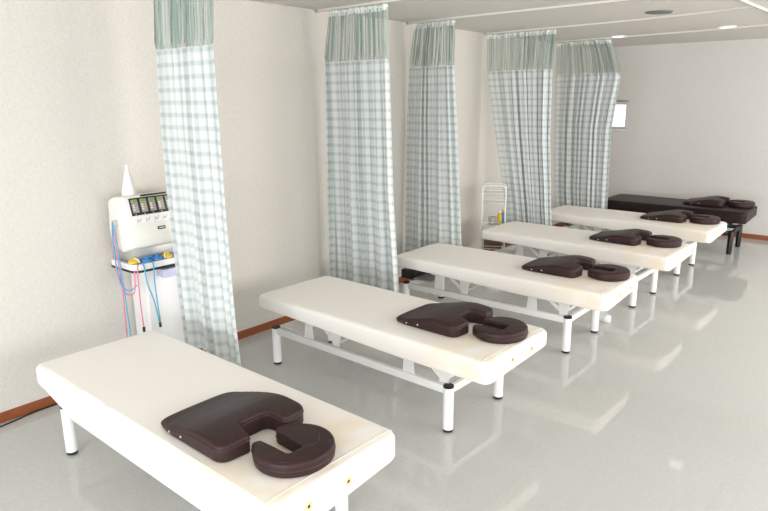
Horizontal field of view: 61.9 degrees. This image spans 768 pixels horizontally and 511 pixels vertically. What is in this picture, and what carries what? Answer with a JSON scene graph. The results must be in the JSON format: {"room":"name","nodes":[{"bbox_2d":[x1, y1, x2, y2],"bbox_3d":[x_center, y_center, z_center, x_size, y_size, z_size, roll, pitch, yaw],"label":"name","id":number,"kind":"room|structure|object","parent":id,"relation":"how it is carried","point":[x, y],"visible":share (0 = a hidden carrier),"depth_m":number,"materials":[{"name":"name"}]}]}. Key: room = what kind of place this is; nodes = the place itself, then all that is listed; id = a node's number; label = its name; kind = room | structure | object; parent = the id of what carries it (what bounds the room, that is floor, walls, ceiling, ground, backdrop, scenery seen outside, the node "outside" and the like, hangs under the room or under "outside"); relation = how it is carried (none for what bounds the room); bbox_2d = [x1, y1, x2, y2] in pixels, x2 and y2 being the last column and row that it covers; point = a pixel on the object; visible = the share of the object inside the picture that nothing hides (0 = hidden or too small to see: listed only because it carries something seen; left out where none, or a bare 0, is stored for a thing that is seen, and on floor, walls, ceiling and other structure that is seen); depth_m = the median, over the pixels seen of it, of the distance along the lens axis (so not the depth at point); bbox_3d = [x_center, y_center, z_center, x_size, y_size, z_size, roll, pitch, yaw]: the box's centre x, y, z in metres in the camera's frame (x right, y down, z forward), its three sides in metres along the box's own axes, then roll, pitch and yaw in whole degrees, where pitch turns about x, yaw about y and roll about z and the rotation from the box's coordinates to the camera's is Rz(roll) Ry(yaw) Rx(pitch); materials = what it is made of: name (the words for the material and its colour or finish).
{"room":"physical therapy clinic","nodes":[
{"label":"physical therapy clinic","id":0,"kind":"room"},
{"bbox_2d":[0,0,592,412],"bbox_3d":[-1.365,-0.559,4.786,0.120,2.613,14.232,11,18,39],"label":"wall","id":1,"kind":"structure","parent":0,"point":[79,94],"depth_m":4.30,"materials":[{"name":"white paint"}]},
{"bbox_2d":[0,222,569,423],"bbox_3d":[-1.310,0.689,5.044,0.010,0.064,13.982,11,18,39],"label":"baseboard","id":2,"kind":"structure","parent":1,"relation":"attached to","point":[5,416],"depth_m":4.10,"materials":[{"name":"brown wood"}]},
{"bbox_2d":[0,223,767,510],"bbox_3d":[1.225,1.243,3.011,6.840,0.080,14.232,11,18,39],"label":"floor","id":3,"kind":"structure","parent":0,"point":[663,407],"depth_m":3.87,"materials":[{"name":"grey tile"}]},
{"bbox_2d":[0,403,57,426],"bbox_3d":[-2.143,0.971,4.031,0.039,0.010,1.202,10,17,36],"label":"power cable","id":4,"kind":"object","parent":3,"relation":"on","point":[56,403],"visible":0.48,"depth_m":3.97,"materials":[{"name":"black plastic"}]},
{"bbox_2d":[108,190,184,342],"bbox_3d":[-1.552,0.217,4.362,0.335,1.309,0.515,11,18,39],"label":"machine","id":5,"kind":"object","parent":3,"relation":"on","point":[140,227],"visible":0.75,"depth_m":4.18,"materials":[{"name":"white plastic"}]},
{"bbox_2d":[121,165,136,195],"bbox_3d":[-1.636,-0.483,4.093,0.094,0.195,0.094,11,18,39],"label":"bottle","id":6,"kind":"object","parent":5,"relation":"on","point":[128,187],"visible":1,"depth_m":4.07,"materials":[{"name":"white plastic"}]},
{"bbox_2d":[128,257,139,263],"bbox_3d":[-1.616,0.029,4.142,0.076,0.035,0.075,-6,15,-21],"label":"cup","id":7,"kind":"object","parent":5,"relation":"on","point":[133,260],"visible":1,"depth_m":4.12,"materials":[{"name":"yellow plastic"}]},
{"bbox_2d":[111,254,174,272],"bbox_3d":[-1.550,0.027,4.339,0.311,0.054,0.476,11,18,39],"label":"tray","id":8,"kind":"object","parent":5,"relation":"on","point":[166,264],"depth_m":4.18,"materials":[{"name":"grey plastic"}]},
{"bbox_2d":[141,256,152,262],"bbox_3d":[-1.546,0.021,4.173,0.075,0.035,0.076,-2,14,-6],"label":"cup","id":9,"kind":"object","parent":5,"relation":"on","point":[146,259],"visible":1,"depth_m":4.16,"materials":[{"name":"blue plastic"}]},
{"bbox_2d":[152,253,162,260],"bbox_3d":[-1.495,0.008,4.227,0.076,0.035,0.075,2,14,10],"label":"cup","id":10,"kind":"object","parent":5,"relation":"on","point":[156,257],"visible":1,"depth_m":4.21,"materials":[{"name":"blue plastic"}]},
{"bbox_2d":[161,252,172,257],"bbox_3d":[-1.455,-0.008,4.289,0.076,0.035,0.075,11,18,39],"label":"cup","id":11,"kind":"object","parent":5,"relation":"on","point":[166,254],"visible":0.96,"depth_m":4.27,"materials":[{"name":"yellow plastic"}]},
{"bbox_2d":[36,331,394,510],"bbox_3d":[-0.887,0.915,3.088,1.944,0.549,0.710,11,18,39],"label":"bed","id":12,"kind":"object","parent":3,"relation":"on","point":[121,391],"visible":0.85,"depth_m":2.85,"materials":[{"name":"leather"}]},
{"bbox_2d":[161,391,303,462],"bbox_3d":[-0.641,0.676,2.714,0.480,0.091,0.454,11,18,39],"label":"cushion","id":13,"kind":"object","parent":12,"relation":"on","point":[219,427],"visible":0.94,"depth_m":2.64,"materials":[{"name":"brown leather"}]},
{"bbox_2d":[251,423,335,477],"bbox_3d":[-0.343,0.745,2.473,0.304,0.068,0.327,11,18,39],"label":"cushion","id":14,"kind":"object","parent":12,"relation":"on","point":[312,446],"visible":1,"depth_m":2.40,"materials":[{"name":"brown leather"}]},
{"bbox_2d":[259,276,546,432],"bbox_3d":[0.050,0.619,4.272,1.934,0.549,0.704,11,18,40],"label":"bed","id":15,"kind":"object","parent":3,"relation":"on","point":[364,314],"visible":0.84,"depth_m":3.96,"materials":[{"name":"leather"}]},
{"bbox_2d":[396,302,492,337],"bbox_3d":[0.380,0.360,3.975,0.480,0.091,0.454,11,18,40],"label":"cushion","id":16,"kind":"object","parent":15,"relation":"on","point":[452,319],"visible":0.97,"depth_m":3.89,"materials":[{"name":"brown leather"}]},
{"bbox_2d":[472,316,527,343],"bbox_3d":[0.683,0.430,3.732,0.304,0.068,0.327,11,18,40],"label":"cushion","id":17,"kind":"object","parent":15,"relation":"on","point":[496,330],"visible":1,"depth_m":3.65,"materials":[{"name":"brown leather"}]},
{"bbox_2d":[480,183,506,248],"bbox_3d":[1.265,-0.358,7.410,0.310,0.941,0.220,2,14,12],"label":"trolley","id":18,"kind":"object","parent":3,"relation":"on","point":[484,185],"visible":0.75,"depth_m":7.33,"materials":[{"name":"white metal"}]},
{"bbox_2d":[482,219,496,225],"bbox_3d":[1.266,-0.382,7.406,0.268,0.039,0.208,2,14,12],"label":"shelf","id":19,"kind":"object","parent":18,"relation":"attached to","point":[483,223],"depth_m":7.36,"materials":[{"name":"white metal"}]},
{"bbox_2d":[482,242,502,248],"bbox_3d":[1.267,-0.114,7.471,0.268,0.039,0.208,2,14,12],"label":"shelf","id":20,"kind":"object","parent":18,"relation":"attached to","point":[482,242],"depth_m":7.39,"materials":[{"name":"white metal"}]},
{"bbox_2d":[484,239,501,248],"bbox_3d":[1.267,-0.140,7.465,0.204,0.080,0.164,2,14,12],"label":"carton","id":21,"kind":"object","parent":18,"relation":"on","point":[487,243],"visible":0.74,"depth_m":7.39,"materials":[{"name":"brown cardboard"}]},
{"bbox_2d":[488,216,497,224],"bbox_3d":[1.251,-0.403,7.373,0.105,0.085,0.092,0,14,3],"label":"cup","id":22,"kind":"object","parent":18,"relation":"on","point":[490,218],"visible":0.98,"depth_m":7.34,"materials":[{"name":"grey"}]},
{"bbox_2d":[483,197,504,202],"bbox_3d":[1.264,-0.634,7.344,0.268,0.039,0.208,2,14,12],"label":"shelf","id":23,"kind":"object","parent":18,"relation":"attached to","point":[484,201],"depth_m":7.34,"materials":[{"name":"white metal"}]},
{"bbox_2d":[483,188,506,193],"bbox_3d":[1.263,-0.741,7.318,0.268,0.039,0.208,2,14,12],"label":"shelf","id":24,"kind":"object","parent":18,"relation":"attached to","point":[484,191],"depth_m":7.26,"materials":[{"name":"white metal"}]},
{"bbox_2d":[497,210,501,224],"bbox_3d":[1.325,-0.436,7.338,0.054,0.164,0.054,11,18,39],"label":"bottle","id":25,"kind":"object","parent":18,"relation":"on","point":[499,217],"visible":0.95,"depth_m":7.32,"materials":[{"name":"yellow plastic"}]},
{"bbox_2d":[501,209,503,223],"bbox_3d":[1.372,-0.448,7.388,0.054,0.164,0.054,11,18,39],"label":"bottle","id":26,"kind":"object","parent":18,"relation":"on","point":[502,213],"visible":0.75,"depth_m":7.37,"materials":[{"name":"blue plastic"}]},
{"bbox_2d":[397,243,637,353],"bbox_3d":[1.033,0.332,5.418,1.968,0.549,0.704,11,18,38],"label":"bed","id":27,"kind":"object","parent":3,"relation":"on","point":[496,271],"visible":0.85,"depth_m":5.12,"materials":[{"name":"leather"}]},
{"bbox_2d":[521,255,595,277],"bbox_3d":[1.413,0.061,5.173,0.480,0.091,0.454,11,18,38],"label":"cushion","id":28,"kind":"object","parent":27,"relation":"on","point":[569,266],"visible":0.98,"depth_m":5.07,"materials":[{"name":"brown leather"}]},
{"bbox_2d":[588,264,629,281],"bbox_3d":[1.736,0.129,4.935,0.304,0.068,0.327,11,18,38],"label":"cushion","id":29,"kind":"object","parent":27,"relation":"on","point":[602,272],"visible":1,"depth_m":4.84,"materials":[{"name":"brown leather"}]},
{"bbox_2d":[481,221,691,307],"bbox_3d":[1.972,0.071,6.460,1.934,0.549,0.704,11,18,39],"label":"bed","id":30,"kind":"object","parent":3,"relation":"on","point":[543,239],"visible":0.75,"depth_m":6.16,"materials":[{"name":"leather"}]},
{"bbox_2d":[589,229,651,245],"bbox_3d":[2.301,-0.203,6.225,0.480,0.091,0.454,12,18,41],"label":"cushion","id":31,"kind":"object","parent":30,"relation":"on","point":[631,237],"visible":0.99,"depth_m":6.10,"materials":[{"name":"brown leather"}]},
{"bbox_2d":[646,235,681,247],"bbox_3d":[2.622,-0.136,5.993,0.304,0.068,0.327,11,18,39],"label":"cushion","id":32,"kind":"object","parent":30,"relation":"on","point":[662,241],"visible":1,"depth_m":5.90,"materials":[{"name":"brown leather"}]},
{"bbox_2d":[603,315,610,322],"bbox_3d":[1.933,0.546,5.548,0.060,0.060,0.050,7,16,28],"label":"adapter","id":33,"kind":"object","parent":3,"relation":"on","point":[607,318],"visible":1,"depth_m":5.53,"materials":[{"name":"white plastic"}]},
{"bbox_2d":[547,205,726,275],"bbox_3d":[2.863,-0.193,7.515,1.934,0.549,0.704,11,18,39],"label":"bed","id":34,"kind":"object","parent":3,"relation":"on","point":[598,219],"visible":0.74,"depth_m":7.25,"materials":[{"name":"leather"}]},
{"bbox_2d":[640,209,692,222],"bbox_3d":[3.216,-0.467,7.282,0.480,0.091,0.454,11,18,39],"label":"cushion","id":35,"kind":"object","parent":34,"relation":"on","point":[675,216],"visible":0.98,"depth_m":7.14,"materials":[{"name":"brown leather"}]},
{"bbox_2d":[689,214,720,224],"bbox_3d":[3.530,-0.399,7.046,0.304,0.068,0.327,11,18,39],"label":"cushion","id":36,"kind":"object","parent":34,"relation":"on","point":[696,218],"visible":1,"depth_m":6.95,"materials":[{"name":"brown leather"}]},
{"bbox_2d":[604,194,756,254],"bbox_3d":[3.839,-0.433,8.454,1.761,0.556,0.715,11,18,38],"label":"bed","id":37,"kind":"object","parent":3,"relation":"on","point":[622,202],"visible":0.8,"depth_m":8.19,"materials":[{"name":"black leather"}]},
{"bbox_2d":[683,196,729,206],"bbox_3d":[4.150,-0.715,8.234,0.480,0.091,0.454,11,18,38],"label":"cushion","id":38,"kind":"object","parent":37,"relation":"on","point":[715,201],"visible":0.98,"depth_m":8.08,"materials":[{"name":"brown leather"}]},
{"bbox_2d":[728,199,754,207],"bbox_3d":[4.469,-0.650,8.009,0.303,0.068,0.327,11,18,38],"label":"cushion","id":39,"kind":"object","parent":37,"relation":"on","point":[736,203],"visible":1,"depth_m":7.90,"materials":[{"name":"brown leather"}]},
{"bbox_2d":[249,0,767,47],"bbox_3d":[1.207,-1.383,2.369,6.840,0.100,14.232,11,18,39],"label":"ceiling","id":40,"kind":"structure","parent":0,"point":[406,10],"depth_m":5.90,"materials":[{"name":"grey paint"}]},
{"bbox_2d":[316,0,403,12],"bbox_3d":[0.446,-1.820,4.438,2.721,0.024,0.046,12,18,41],"label":"rail","id":41,"kind":"object","parent":40,"relation":"attached to","point":[382,1],"visible":1,"depth_m":5.02,"materials":[{"name":"white metal"}]},
{"bbox_2d":[325,3,398,292],"bbox_3d":[-0.178,-0.831,5.272,0.800,2.293,0.122,11,18,39],"label":"curtain","id":42,"kind":"object","parent":41,"relation":"hanging from","point":[360,199],"visible":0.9,"depth_m":5.27,"materials":[{"name":"fabric"}]},
{"bbox_2d":[407,0,630,24],"bbox_3d":[1.249,-2.042,5.327,2.782,0.024,0.051,12,18,41],"label":"rail","id":43,"kind":"object","parent":40,"relation":"attached to","point":[605,1],"visible":1,"depth_m":5.39,"materials":[{"name":"white metal"}]},
{"bbox_2d":[405,20,461,251],"bbox_3d":[0.489,-1.055,6.215,0.761,2.313,0.163,12,19,42],"label":"curtain","id":44,"kind":"object","parent":43,"relation":"hanging from","point":[432,204],"visible":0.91,"depth_m":6.22,"materials":[{"name":"fabric"}]},
{"bbox_2d":[484,6,752,34],"bbox_3d":[2.128,-2.291,6.321,0.144,0.024,2.835,-12,18,-40],"label":"rail","id":45,"kind":"object","parent":40,"relation":"attached to","point":[743,7],"visible":0.98,"depth_m":6.14,"materials":[{"name":"white metal"}]},
{"bbox_2d":[487,29,555,225],"bbox_3d":[1.556,-1.325,7.246,0.133,2.293,0.935,-14,19,-43],"label":"curtain","id":46,"kind":"object","parent":45,"relation":"hanging from","point":[521,100],"visible":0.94,"depth_m":7.17,"materials":[{"name":"fabric"}]},
{"bbox_2d":[548,24,767,43],"bbox_3d":[3.115,-2.599,7.553,0.079,0.024,2.725,-13,18,-41],"label":"rail","id":47,"kind":"object","parent":40,"relation":"attached to","point":[762,24],"visible":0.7,"depth_m":7.39,"materials":[{"name":"white metal"}]},
{"bbox_2d":[554,39,620,208],"bbox_3d":[2.602,-1.607,8.373,0.115,2.293,0.897,-13,19,-43],"label":"curtain","id":48,"kind":"object","parent":47,"relation":"hanging from","point":[585,104],"visible":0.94,"depth_m":8.35,"materials":[{"name":"fabric"}]},
{"bbox_2d":[645,10,672,14],"bbox_3d":[2.401,-2.121,5.593,0.230,0.013,0.230,11,18,39],"label":"ceiling speaker","id":49,"kind":"object","parent":40,"relation":"attached to","point":[655,12],"visible":1,"depth_m":5.56,"materials":[{"name":"grey"}]},
{"bbox_2d":[649,12,669,13],"bbox_3d":[2.401,-2.118,5.593,0.198,0.006,0.198,11,18,39],"label":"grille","id":50,"kind":"object","parent":49,"relation":"attached to","point":[649,12],"depth_m":5.58,"materials":[{"name":"grey"}]},
{"bbox_2d":[717,25,736,27],"bbox_3d":[3.646,-2.429,6.812,0.190,0.010,0.190,11,18,39],"label":"recessed light","id":51,"kind":"object","parent":40,"relation":"in","point":[731,26],"visible":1,"depth_m":6.78,"materials":[{"name":"white plastic"}]},
{"bbox_2d":[737,0,767,12],"bbox_3d":[1.984,-1.732,4.036,0.051,0.024,7.201,11,18,39],"label":"rail","id":52,"kind":"object","parent":40,"relation":"attached to","point":[746,2],"visible":1,"depth_m":5.17,"materials":[{"name":"white metal"}]},
{"bbox_3d":[-0.655,-1.499,3.158,2.718,0.024,0.149,11,18,39],"label":"rail","id":53,"kind":"object","parent":40,"relation":"attached to","visible":0},
{"bbox_2d":[153,0,240,365],"bbox_3d":[-1.125,-0.481,3.849,0.104,2.283,0.747,-13,19,-43],"label":"curtain","id":54,"kind":"object","parent":53,"relation":"hanging from","point":[188,103],"visible":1,"depth_m":3.85,"materials":[{"name":"fabric"}]},
{"bbox_2d":[592,38,767,235],"bbox_3d":[5.735,-1.381,7.948,6.600,2.613,0.120,11,18,39],"label":"wall","id":55,"kind":"structure","parent":0,"point":[696,126],"depth_m":8.94,"materials":[{"name":"white paint"}]},
{"bbox_2d":[611,104,626,130],"bbox_3d":[3.451,-2.096,9.687,0.455,0.393,0.077,11,18,39],"label":"window","id":56,"kind":"structure","parent":55,"relation":"in","point":[613,127],"depth_m":9.60,"materials":[{"name":"silver metal"}]},
{"bbox_2d":[723,232,767,240],"bbox_3d":[5.702,-0.131,8.203,6.600,0.064,0.010,11,18,39],"label":"baseboard","id":57,"kind":"structure","parent":55,"relation":"attached to","point":[744,235],"depth_m":8.74,"materials":[{"name":"brown wood"}]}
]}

